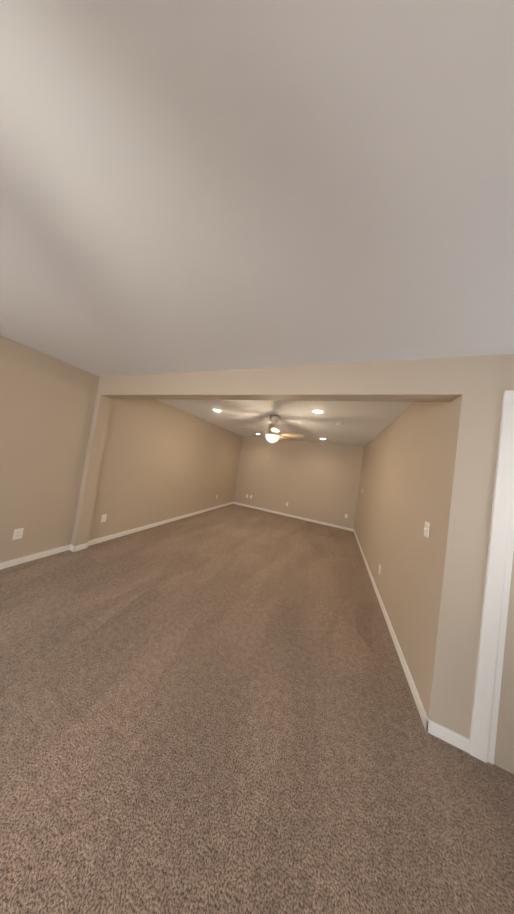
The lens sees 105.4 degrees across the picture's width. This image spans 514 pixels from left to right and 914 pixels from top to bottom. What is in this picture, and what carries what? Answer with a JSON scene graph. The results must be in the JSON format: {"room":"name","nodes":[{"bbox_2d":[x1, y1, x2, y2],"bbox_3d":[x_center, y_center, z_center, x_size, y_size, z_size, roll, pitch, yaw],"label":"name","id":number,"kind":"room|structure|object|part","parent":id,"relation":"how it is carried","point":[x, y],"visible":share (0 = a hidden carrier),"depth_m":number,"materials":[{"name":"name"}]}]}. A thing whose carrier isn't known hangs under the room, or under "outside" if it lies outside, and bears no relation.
{"room":"empty living room","nodes":[
{"label":"empty living room","id":0,"kind":"room"},
{"bbox_2d":[0,336,98,562],"bbox_3d":[-3.635,-0.203,-0.043,0.300,2.429,6.090,7,-2,22],"label":"wall","id":1,"kind":"structure","parent":0,"point":[47,403],"depth_m":2.31,"materials":[{"name":"paint"}]},
{"bbox_2d":[13,528,23,539],"bbox_3d":[-2.702,0.870,2.217,0.008,0.115,0.070,7,-2,22],"label":"electrical outlet","id":2,"kind":"object","parent":1,"relation":"attached to","point":[18,534],"visible":1,"depth_m":2.21,"materials":[{"name":"white plastic"}]},
{"bbox_2d":[71,395,111,545],"bbox_3d":[-2.346,0.208,2.778,0.100,2.168,0.150,7,-2,22],"label":"pilaster","id":3,"kind":"object","parent":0,"point":[90,476],"visible":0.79,"depth_m":2.74,"materials":[{"name":"paint"}]},
{"bbox_2d":[88,399,241,540],"bbox_3d":[-1.648,0.252,5.018,0.350,2.429,4.816,7,-2,22],"label":"wall","id":4,"kind":"structure","parent":0,"point":[161,461],"depth_m":3.80,"materials":[{"name":"paint"}]},
{"bbox_2d":[101,514,106,521],"bbox_3d":[-2.345,0.937,2.998,0.008,0.115,0.070,7,-2,22],"label":"electrical outlet","id":5,"kind":"object","parent":4,"relation":"attached to","point":[103,517],"visible":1,"depth_m":3.00,"materials":[{"name":"white plastic"}]},
{"bbox_2d":[0,504,513,913],"bbox_3d":[-0.420,1.572,1.039,6.050,0.120,11.110,7,-2,22],"label":"floor","id":6,"kind":"structure","parent":0,"point":[214,711],"depth_m":1.05,"materials":[{"name":"carpet"}]},
{"bbox_2d":[0,0,513,446],"bbox_3d":[-0.068,-0.951,1.127,6.050,0.120,11.110,7,-2,22],"label":"ceiling","id":7,"kind":"structure","parent":0,"point":[197,185],"depth_m":0.66,"materials":[{"name":"paint"}]},
{"bbox_2d":[245,415,303,458],"bbox_3d":[0.316,-0.349,3.598,1.053,0.795,1.080,7,-2,22],"label":"ceiling fan","id":8,"kind":"object","parent":7,"relation":"hanging from","point":[272,435],"visible":1,"depth_m":3.52,"materials":[{"name":"white glass"}]},
{"bbox_3d":[0.278,-0.331,3.600,0.260,0.138,0.260,7,-2,22],"label":"lamp shade","id":9,"kind":"part","parent":8,"relation":"part of","materials":[{"name":"white glass"}]},
{"bbox_2d":[311,409,324,413],"bbox_3d":[0.921,-0.685,2.953,0.195,0.008,0.195,7,-2,16],"label":"recessed light","id":10,"kind":"object","parent":7,"relation":"in","point":[317,411],"depth_m":2.95,"materials":[{"name":"white glass"}]},
{"bbox_2d":[96,357,465,401],"bbox_3d":[-0.402,-0.771,2.112,3.950,0.261,0.150,7,-2,22],"label":"header beam","id":11,"kind":"structure","parent":0,"point":[430,380],"depth_m":1.69,"materials":[{"name":"paint"}]},
{"bbox_2d":[233,436,363,528],"bbox_3d":[1.072,0.680,6.410,4.445,2.429,0.200,7,-2,22],"label":"wall","id":12,"kind":"structure","parent":0,"point":[315,481],"depth_m":6.16,"materials":[{"name":"paint"}]},
{"bbox_2d":[354,354,505,737],"bbox_3d":[2.165,0.727,3.389,0.195,2.429,4.620,7,-2,22],"label":"wall","id":13,"kind":"structure","parent":0,"point":[433,464],"depth_m":1.35,"materials":[{"name":"paint"}]},
{"bbox_2d":[0,502,469,752],"bbox_3d":[-0.916,1.412,1.245,4.145,0.073,10.710,7,-2,22],"label":"baseboard","id":14,"kind":"structure","parent":13,"relation":"attached to","point":[455,739],"depth_m":2.26,"materials":[{"name":"white wood"}]},
{"bbox_2d":[424,521,429,537],"bbox_3d":[1.336,0.572,1.550,0.018,0.115,0.070,7,-2,22],"label":"light switch","id":15,"kind":"object","parent":13,"relation":"attached to","point":[426,529],"visible":1,"depth_m":1.54,"materials":[{"name":"white plastic"}]},
{"bbox_2d":[469,354,513,773],"bbox_3d":[2.145,0.641,1.000,1.505,2.429,0.150,7,-2,22],"label":"wall","id":16,"kind":"structure","parent":0,"point":[504,754],"depth_m":1.13,"materials":[{"name":"paint"}]},
{"bbox_2d":[469,390,513,764],"bbox_3d":[1.892,0.731,1.080,1.000,2.187,0.168,7,-2,22],"label":"door frame","id":17,"kind":"structure","parent":16,"relation":"attached to","point":[487,689],"depth_m":1.17,"materials":[{"name":"white wood"}]}
]}

